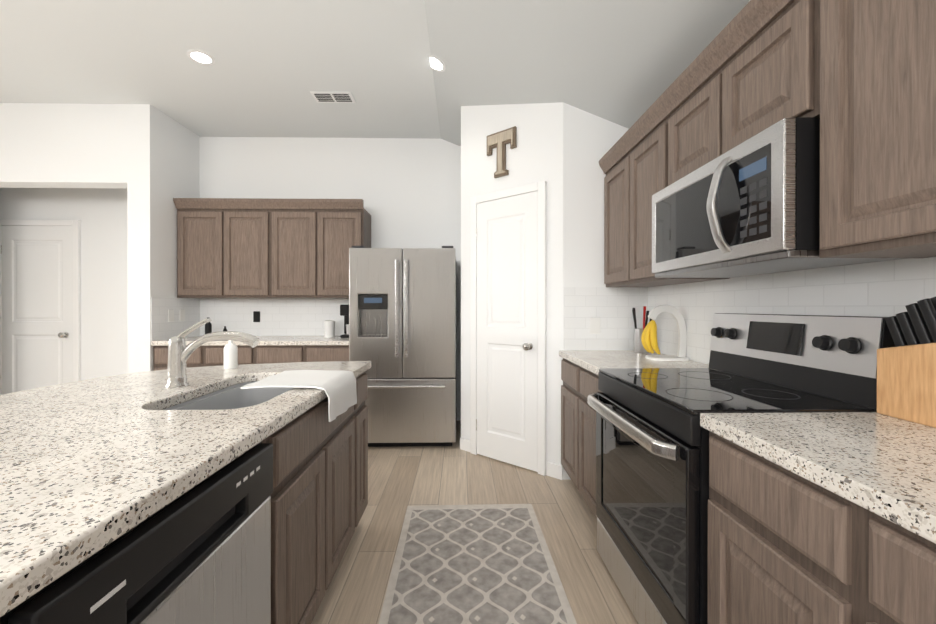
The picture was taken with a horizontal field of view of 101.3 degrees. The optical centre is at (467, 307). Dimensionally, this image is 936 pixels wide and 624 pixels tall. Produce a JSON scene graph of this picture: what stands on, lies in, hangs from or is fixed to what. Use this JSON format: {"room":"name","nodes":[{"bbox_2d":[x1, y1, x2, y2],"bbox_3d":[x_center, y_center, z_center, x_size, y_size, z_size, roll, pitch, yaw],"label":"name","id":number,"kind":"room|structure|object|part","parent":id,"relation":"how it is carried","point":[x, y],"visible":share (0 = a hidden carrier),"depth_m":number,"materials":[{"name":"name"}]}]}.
{"room":"kitchen","nodes":[
{"label":"kitchen","id":0,"kind":"room"},
{"bbox_2d":[0,103,199,372],"bbox_3d":[-4.685,-0.303,3.720,3.680,3.030,0.650,0,0,-1],"label":"wall","id":1,"kind":"structure","parent":0,"point":[146,156],"depth_m":3.43,"materials":[{"name":"white paint"}]},
{"bbox_2d":[151,297,199,340],"bbox_3d":[-2.842,0.109,3.757,0.006,0.417,0.634,0,0,-1],"label":"wall tile","id":2,"kind":"structure","parent":1,"relation":"attached to","point":[162,328],"depth_m":3.69,"materials":[{"name":"white tile"}]},
{"bbox_2d":[168,310,184,321],"bbox_3d":[-2.836,0.075,3.740,0.006,0.115,0.220,0,0,-1],"label":"switch plate","id":3,"kind":"object","parent":2,"relation":"attached to","point":[171,315],"visible":1,"depth_m":3.69,"materials":[{"name":"white plastic"}]},
{"bbox_2d":[0,0,440,138],"bbox_3d":[-3.402,-1.861,0.316,6.360,0.100,7.740,0,0,-1],"label":"ceiling","id":4,"kind":"structure","parent":0,"point":[272,67],"depth_m":2.84,"materials":[{"name":"white paint"}]},
{"bbox_2d":[187,49,214,64],"bbox_3d":[-1.933,-1.813,2.780,0.170,0.007,0.170,0,0,-1],"label":"recessed light","id":5,"kind":"object","parent":4,"relation":"in","point":[200,57],"visible":1,"depth_m":2.78,"materials":[{"name":"white"}]},
{"bbox_2d":[310,91,355,102],"bbox_3d":[-1.159,-1.812,3.308,0.340,0.009,0.170,0,0,-1],"label":"ceiling vent","id":6,"kind":"object","parent":4,"relation":"in","point":[333,97],"visible":1,"depth_m":3.30,"materials":[{"name":"white metal"}]},
{"bbox_2d":[0,137,460,419],"bbox_3d":[-2.700,-0.304,4.142,7.905,3.030,0.120,0,0,-1],"label":"wall","id":7,"kind":"structure","parent":0,"point":[407,191],"depth_m":4.09,"materials":[{"name":"white paint"}]},
{"bbox_2d":[1,226,72,394],"bbox_3d":[-4.518,0.171,4.002,0.734,2.058,0.089,0,0,-1],"label":"hall door","id":8,"kind":"structure","parent":7,"relation":"in","point":[37,306],"depth_m":4.03,"materials":[{"name":"white paint"}]},
{"bbox_3d":[-4.215,0.282,3.997,0.056,0.056,0.068,0,0,-1],"label":"knob","id":9,"kind":"part","parent":8,"relation":"part of","materials":[{"name":"silver metal"}]},
{"bbox_2d":[0,220,80,394],"bbox_3d":[-4.516,0.145,4.035,0.856,2.133,0.030,0,0,-1],"label":"door frame","id":10,"kind":"structure","parent":7,"relation":"attached to","point":[76,224],"depth_m":4.03,"materials":[{"name":"white paint"}]},
{"bbox_2d":[173,198,224,297],"bbox_3d":[-2.618,-0.579,3.904,0.452,0.958,0.342,0,0,-1],"label":"upper cabinet","id":11,"kind":"object","parent":7,"relation":"attached to","point":[200,221],"depth_m":3.74,"materials":[{"name":"brown wood"}]},
{"bbox_2d":[225,198,268,297],"bbox_3d":[-2.165,-0.579,3.913,0.454,0.958,0.342,0,0,-1],"label":"upper cabinet","id":12,"kind":"object","parent":7,"relation":"attached to","point":[256,248],"depth_m":3.74,"materials":[{"name":"brown wood"}]},
{"bbox_2d":[200,298,348,335],"bbox_3d":[-1.942,0.108,4.094,1.820,0.417,0.006,0,0,-1],"label":"wall tile","id":13,"kind":"structure","parent":7,"relation":"attached to","point":[294,316],"depth_m":4.09,"materials":[{"name":"white tile"}]},
{"bbox_2d":[253,311,259,321],"bbox_3d":[-2.247,0.094,4.083,0.070,0.115,0.006,0,0,-1],"label":"electrical outlet","id":14,"kind":"object","parent":13,"relation":"attached to","point":[256,316],"visible":1,"depth_m":4.08,"materials":[{"name":"black plastic"}]},
{"bbox_2d":[269,199,316,297],"bbox_3d":[-1.712,-0.579,3.921,0.453,0.958,0.342,0,0,-1],"label":"upper cabinet","id":15,"kind":"object","parent":7,"relation":"attached to","point":[292,222],"depth_m":3.75,"materials":[{"name":"brown wood"}]},
{"bbox_2d":[317,199,370,297],"bbox_3d":[-1.258,-0.579,3.930,0.454,0.958,0.342,0,0,-1],"label":"upper cabinet","id":16,"kind":"object","parent":7,"relation":"attached to","point":[342,224],"depth_m":3.76,"materials":[{"name":"brown wood"}]},
{"bbox_2d":[311,420,637,623],"bbox_3d":[-2.570,1.269,0.337,8.025,0.100,7.740,0,0,-1],"label":"floor","id":17,"kind":"structure","parent":0,"point":[401,479],"depth_m":2.21,"materials":[{"name":"brown wood"}]},
{"bbox_2d":[0,442,272,623],"bbox_3d":[-0.829,0.790,0.739,0.625,0.857,0.584,0,0,-1],"label":"dishwasher","id":18,"kind":"object","parent":17,"relation":"on","point":[199,553],"visible":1,"depth_m":0.72,"materials":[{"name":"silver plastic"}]},
{"bbox_3d":[-0.548,0.463,0.743,0.006,0.040,0.324,0,0,-1],"label":"handle","id":19,"kind":"part","parent":18,"relation":"part of","materials":[{"name":"grey plastic"}]},
{"bbox_3d":[-0.537,0.803,0.744,0.028,0.600,0.580,0,0,-1],"label":"door","id":20,"kind":"part","parent":18,"relation":"part of","materials":[{"name":"silver metal"}]},
{"bbox_2d":[151,344,202,370],"bbox_3d":[-2.615,0.775,3.762,0.453,0.876,0.632,0,0,-1],"label":"base cabinet","id":21,"kind":"object","parent":17,"relation":"on","point":[160,351],"depth_m":3.45,"materials":[{"name":"brown wood"}]},
{"bbox_2d":[0,365,370,623],"bbox_3d":[-0.963,0.781,0.808,0.860,0.876,2.685,0,0,-1],"label":"kitchen island","id":22,"kind":"object","parent":17,"relation":"on","point":[319,497],"depth_m":1.32,"materials":[{"name":"brown wood"}]},
{"bbox_2d":[0,361,370,604],"bbox_3d":[-1.073,0.323,0.819,1.100,0.040,2.712,0,0,-1],"label":"island countertop","id":23,"kind":"structure","parent":22,"relation":"on","point":[81,460],"depth_m":0.83,"materials":[{"name":"beige stone"}]},
{"bbox_2d":[165,318,259,388],"bbox_3d":[-0.979,0.172,1.477,0.348,0.260,0.077,0,0,-1],"label":"faucet","id":24,"kind":"object","parent":23,"relation":"on","point":[180,352],"visible":1,"depth_m":1.46,"materials":[{"name":"silver metal"}]},
{"bbox_3d":[-1.062,0.081,1.487,0.106,0.080,0.055,0,0,-1],"label":"arm","id":25,"kind":"part","parent":24,"relation":"part of"},
{"bbox_2d":[224,340,237,368],"bbox_3d":[-1.181,0.228,1.911,0.060,0.146,0.060,0,0,-1],"label":"soap bottle","id":26,"kind":"object","parent":23,"relation":"on","point":[230,354],"visible":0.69,"depth_m":1.89,"materials":[{"name":"white plastic"}]},
{"bbox_2d":[176,377,287,404],"bbox_3d":[-0.841,0.428,1.469,0.380,0.198,0.663,0,0,-1],"label":"sink","id":27,"kind":"object","parent":23,"relation":"in","point":[233,394],"depth_m":1.69,"materials":[{"name":"silver metal"}]},
{"bbox_2d":[241,370,356,421],"bbox_3d":[-0.670,0.360,1.591,0.335,0.153,0.380,0,0,-1],"label":"towel","id":28,"kind":"object","parent":23,"relation":"on","point":[338,387],"visible":1,"depth_m":1.54,"materials":[{"name":"white fabric"}]},
{"bbox_2d":[203,344,254,366],"bbox_3d":[-2.162,0.775,3.770,0.453,0.876,0.632,0,0,-1],"label":"base cabinet","id":29,"kind":"object","parent":17,"relation":"on","point":[213,354],"depth_m":3.46,"materials":[{"name":"brown wood"}]},
{"bbox_2d":[255,344,306,363],"bbox_3d":[-1.711,0.775,3.779,0.450,0.876,0.632,0,0,-1],"label":"base cabinet","id":30,"kind":"object","parent":17,"relation":"on","point":[278,349],"depth_m":3.46,"materials":[{"name":"brown wood"}]},
{"bbox_2d":[151,336,348,343],"bbox_3d":[-1.939,0.317,3.769,1.806,0.040,0.642,0,0,-1],"label":"countertop","id":31,"kind":"structure","parent":30,"relation":"on","point":[263,339],"depth_m":3.50,"materials":[{"name":"beige stone"}]},
{"bbox_2d":[205,317,211,333],"bbox_3d":[-2.628,0.197,3.885,0.060,0.200,0.060,0,0,-1],"label":"bottle","id":32,"kind":"object","parent":31,"relation":"on","point":[208,327],"visible":0.71,"depth_m":3.86,"materials":[{"name":"black plastic"}]},
{"bbox_2d":[324,320,334,336],"bbox_3d":[-1.408,0.209,3.907,0.108,0.176,0.108,0,0,-1],"label":"canister","id":33,"kind":"object","parent":31,"relation":"on","point":[329,328],"visible":1,"depth_m":3.86,"materials":[{"name":"white ceramic"}]},
{"bbox_2d":[340,305,348,337],"bbox_3d":[-1.188,0.132,3.916,0.170,0.330,0.250,0,0,-1],"label":"coffee maker","id":34,"kind":"object","parent":31,"relation":"on","point":[344,310],"visible":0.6,"depth_m":3.80,"materials":[{"name":"black plastic"}]},
{"bbox_2d":[307,344,348,361],"bbox_3d":[-1.261,0.775,3.787,0.450,0.876,0.632,0,0,-1],"label":"base cabinet","id":35,"kind":"object","parent":17,"relation":"on","point":[315,352],"depth_m":3.47,"materials":[{"name":"brown wood"}]},
{"bbox_2d":[349,246,455,446],"bbox_3d":[-0.567,0.340,3.662,0.908,1.745,0.898,0,0,-1],"label":"fridge","id":36,"kind":"object","parent":17,"relation":"on","point":[402,320],"visible":0.88,"depth_m":3.27,"materials":[{"name":"grey metal"}]},
{"bbox_3d":[-0.812,0.067,3.301,0.250,0.364,0.058,0,0,-1],"label":"panel","id":37,"kind":"part","parent":36,"relation":"part of","materials":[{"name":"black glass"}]},
{"bbox_3d":[-0.788,0.043,3.301,0.451,1.110,0.065,0,0,-1],"label":"door","id":38,"kind":"part","parent":36,"relation":"part of","materials":[{"name":"silver metal"}]},
{"bbox_3d":[-0.559,0.135,3.243,0.728,1.083,0.060,0,0,-1],"label":"handle","id":39,"kind":"part","parent":36,"relation":"part of","materials":[{"name":"silver metal"}]},
{"bbox_3d":[-0.560,0.881,3.307,0.908,0.545,0.065,0,0,-1],"label":"drawer","id":40,"kind":"part","parent":36,"relation":"part of","materials":[{"name":"silver metal"}]},
{"bbox_3d":[-0.332,0.043,3.309,0.451,1.110,0.065,0,0,-1],"label":"door","id":41,"kind":"part","parent":36,"relation":"part of","materials":[{"name":"silver metal"}]},
{"bbox_2d":[378,504,576,623],"bbox_3d":[0.043,1.213,1.281,0.760,0.007,2.150,0,0,-2],"label":"rug","id":42,"kind":"object","parent":17,"relation":"on","point":[477,564],"visible":1,"depth_m":1.76,"materials":[{"name":"grey fabric"}]},
{"bbox_2d":[559,354,574,484],"bbox_3d":[0.964,0.777,2.507,0.622,0.876,0.415,0,0,-1],"label":"base cabinet","id":43,"kind":"object","parent":17,"relation":"on","point":[567,367],"depth_m":2.51,"materials":[{"name":"brown wood"}]},
{"bbox_2d":[575,362,600,518],"bbox_3d":[0.972,0.778,2.092,0.622,0.876,0.415,0,0,-1],"label":"base cabinet","id":44,"kind":"object","parent":17,"relation":"on","point":[586,381],"depth_m":2.16,"materials":[{"name":"brown wood"}]},
{"bbox_2d":[559,350,708,373],"bbox_3d":[0.963,0.320,2.298,0.632,0.040,0.830,0,0,-1],"label":"countertop","id":45,"kind":"structure","parent":44,"relation":"on","point":[595,360],"depth_m":2.19,"materials":[{"name":"beige stone"}]},
{"bbox_2d":[632,306,651,352],"bbox_3d":[1.172,0.144,2.569,0.148,0.312,0.126,0,0,-1],"label":"utensil crock","id":46,"kind":"object","parent":45,"relation":"on","point":[638,347],"visible":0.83,"depth_m":2.56,"materials":[{"name":"white ceramic"}]},
{"bbox_3d":[1.172,0.134,2.565,0.148,0.292,0.118,0,0,-1],"label":"handle","id":47,"kind":"part","parent":46,"relation":"part of","materials":[{"name":"black plastic"}]},
{"bbox_2d":[641,305,688,360],"bbox_3d":[1.155,0.141,2.256,0.254,0.318,0.157,0,0,-1],"label":"stand","id":48,"kind":"object","parent":45,"relation":"on","point":[649,339],"visible":1,"depth_m":2.25,"materials":[{"name":"white plastic"}]},
{"bbox_2d":[588,313,894,623],"bbox_3d":[0.927,0.622,1.500,0.731,1.190,0.760,0,0,-1],"label":"range","id":49,"kind":"object","parent":17,"relation":"on","point":[652,466],"visible":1,"depth_m":1.33,"materials":[{"name":"black metal"}]},
{"bbox_3d":[0.653,1.100,1.496,0.038,0.163,0.754,0,0,-1],"label":"drawer","id":50,"kind":"part","parent":49,"relation":"part of","materials":[{"name":"silver metal"}]},
{"bbox_3d":[0.595,0.432,1.494,0.067,0.046,0.718,0,0,-1],"label":"handle","id":51,"kind":"part","parent":49,"relation":"part of","materials":[{"name":"silver metal"}]},
{"bbox_3d":[0.651,0.717,1.495,0.031,0.398,0.606,0,0,-1],"label":"panel","id":52,"kind":"part","parent":49,"relation":"part of","materials":[{"name":"black glass"}]},
{"bbox_3d":[0.651,0.710,1.495,0.042,0.603,0.754,0,0,-1],"label":"door","id":53,"kind":"part","parent":49,"relation":"part of","materials":[{"name":"black glass"}]},
{"bbox_3d":[0.912,0.295,1.499,0.450,0.001,0.558,0,0,-1],"label":"lid","id":54,"kind":"part","parent":49,"relation":"part of","materials":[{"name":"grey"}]},
{"bbox_3d":[1.179,0.117,1.504,0.034,0.052,0.670,0,0,-1],"label":"knob","id":55,"kind":"part","parent":49,"relation":"part of","materials":[{"name":"black plastic"}]},
{"bbox_3d":[1.202,0.118,1.504,0.024,0.178,0.750,0,0,-1],"label":"panel","id":56,"kind":"part","parent":49,"relation":"part of","materials":[{"name":"silver metal"}]},
{"bbox_2d":[700,422,834,623],"bbox_3d":[0.994,0.781,0.906,0.622,0.876,0.426,0,0,-1],"label":"base cabinet","id":57,"kind":"object","parent":17,"relation":"on","point":[821,517],"depth_m":0.88,"materials":[{"name":"brown wood"}]},
{"bbox_2d":[700,412,935,533],"bbox_3d":[1.006,0.324,-0.015,0.632,0.040,2.266,0,0,-1],"label":"countertop","id":58,"kind":"structure","parent":57,"relation":"on","point":[888,462],"depth_m":0.82,"materials":[{"name":"beige stone"}]},
{"bbox_2d":[877,297,935,427],"bbox_3d":[1.236,0.136,1.018,0.120,0.333,0.176,0,0,-1],"label":"knife block","id":59,"kind":"object","parent":58,"relation":"on","point":[906,377],"visible":1,"depth_m":1.03,"materials":[{"name":"brown wood"}]},
{"bbox_3d":[1.235,0.040,1.037,0.073,0.142,0.139,0,0,-1],"label":"handle","id":60,"kind":"part","parent":59,"relation":"part of","materials":[{"name":"black plastic"}]},
{"bbox_2d":[835,486,935,623],"bbox_3d":[1.002,0.781,0.463,0.622,0.876,0.460,0,0,-1],"label":"base cabinet","id":61,"kind":"object","parent":17,"relation":"on","point":[885,565],"depth_m":0.64,"materials":[{"name":"brown wood"}]},
{"bbox_2d":[461,102,628,479],"bbox_3d":[0.601,-0.275,3.426,1.330,2.976,1.434,0,0,-1],"label":"wall","id":62,"kind":"structure","parent":0,"point":[562,149],"depth_m":2.76,"materials":[{"name":"white paint"}]},
{"bbox_2d":[487,126,516,177],"bbox_3d":[0.258,-1.212,3.019,0.270,0.351,0.032,0,0,39],"label":"sign","id":63,"kind":"object","parent":62,"relation":"attached to","point":[500,140],"visible":0.98,"depth_m":3.00,"materials":[{"name":"brown wood"}]},
{"bbox_2d":[476,191,537,471],"bbox_3d":[0.294,0.173,2.985,0.451,2.058,0.399,0,0,-1],"label":"pantry door","id":64,"kind":"structure","parent":62,"relation":"in","point":[507,329],"depth_m":2.97,"materials":[{"name":"white paint"}]},
{"bbox_3d":[0.440,0.284,2.828,0.079,0.056,0.080,0,0,-1],"label":"knob","id":65,"kind":"part","parent":64,"relation":"part of","materials":[{"name":"silver metal"}]},
{"bbox_2d":[470,181,546,475],"bbox_3d":[0.296,0.147,2.995,0.689,2.133,0.030,0,0,39],"label":"door frame","id":66,"kind":"structure","parent":62,"relation":"attached to","point":[540,187],"depth_m":2.80,"materials":[{"name":"white paint"}]},
{"bbox_2d":[460,438,562,479],"bbox_3d":[0.300,1.164,3.003,0.941,0.100,0.014,0,0,39],"label":"baseboard","id":67,"kind":"structure","parent":62,"relation":"attached to","point":[553,470],"depth_m":2.76,"materials":[{"name":"white paint"}]},
{"bbox_2d":[564,287,647,349],"bbox_3d":[0.975,0.087,2.714,0.597,0.465,0.005,0,0,-1],"label":"wall tile","id":68,"kind":"structure","parent":62,"relation":"attached to","point":[611,308],"depth_m":2.71,"materials":[{"name":"white tile"}]},
{"bbox_2d":[599,132,626,286],"bbox_3d":[1.116,-0.590,2.507,0.317,0.890,0.415,0,0,-1],"label":"upper cabinet","id":69,"kind":"object","parent":62,"relation":"attached to","point":[614,165],"depth_m":2.49,"materials":[{"name":"brown wood"}]},
{"bbox_2d":[424,0,749,145],"bbox_3d":[0.610,-1.536,0.391,1.665,0.749,7.740,0,0,-1],"label":"ceiling","id":70,"kind":"structure","parent":0,"point":[625,63],"depth_m":2.26,"materials":[{"name":"grey paint"}]},
{"bbox_2d":[429,55,445,71],"bbox_3d":[-0.244,-1.805,2.834,0.160,0.066,0.170,0,0,-1],"label":"recessed light","id":71,"kind":"object","parent":70,"relation":"in","point":[437,64],"visible":0.83,"depth_m":2.83,"materials":[{"name":"white"}]},
{"bbox_3d":[1.382,-0.296,0.407,0.120,3.030,7.740,0,0,-1],"label":"wall","id":72,"kind":"structure","parent":0,"visible":0},
{"bbox_2d":[627,96,729,286],"bbox_3d":[1.124,-0.589,2.092,0.317,0.890,0.415,0,0,-1],"label":"upper cabinet","id":73,"kind":"object","parent":72,"relation":"attached to","point":[644,137],"depth_m":2.12,"materials":[{"name":"brown wood"}]},
{"bbox_2d":[663,40,714,188],"bbox_3d":[1.131,-0.795,1.688,0.317,0.478,0.393,0,0,-1],"label":"upper cabinet","id":74,"kind":"object","parent":72,"relation":"attached to","point":[689,104],"depth_m":1.68,"materials":[{"name":"brown wood"}]},
{"bbox_2d":[715,0,810,157],"bbox_3d":[1.139,-0.794,1.295,0.317,0.478,0.393,0,0,-1],"label":"upper cabinet","id":75,"kind":"object","parent":72,"relation":"attached to","point":[763,57],"depth_m":1.28,"materials":[{"name":"brown wood"}]},
{"bbox_2d":[652,117,907,277],"bbox_3d":[1.065,-0.347,1.491,0.456,0.402,0.770,0,0,-1],"label":"microwave","id":76,"kind":"object","parent":75,"relation":"attached to","point":[750,206],"visible":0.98,"depth_m":1.26,"materials":[{"name":"silver plastic"}]},
{"bbox_3d":[0.919,-0.356,1.495,0.027,0.284,0.684,0,0,-1],"label":"panel","id":77,"kind":"part","parent":76,"relation":"part of","materials":[{"name":"black glass"}]},
{"bbox_3d":[0.875,-0.358,1.337,0.071,0.330,0.040,0,0,-1],"label":"handle","id":78,"kind":"part","parent":76,"relation":"part of","materials":[{"name":"silver metal"}]},
{"bbox_3d":[0.919,-0.358,1.488,0.035,0.380,0.770,0,0,-1],"label":"door","id":79,"kind":"part","parent":76,"relation":"part of","materials":[{"name":"silver metal"}]},
{"bbox_3d":[0.910,-0.316,1.227,0.001,0.166,0.112,0,0,-1],"label":"panel","id":80,"kind":"part","parent":76,"relation":"part of","materials":[{"name":"grey"}]},
{"bbox_2d":[648,257,935,363],"bbox_3d":[1.312,0.071,0.790,0.006,0.505,3.866,0,0,-1],"label":"wall tile","id":81,"kind":"structure","parent":72,"relation":"attached to","point":[890,288],"depth_m":1.52,"materials":[{"name":"white tile"}]},
{"bbox_2d":[811,0,935,257],"bbox_3d":[1.146,-0.587,0.896,0.317,0.890,0.406,0,0,-1],"label":"upper cabinet","id":82,"kind":"object","parent":72,"relation":"attached to","point":[857,78],"depth_m":0.94,"materials":[{"name":"brown wood"}]}
]}

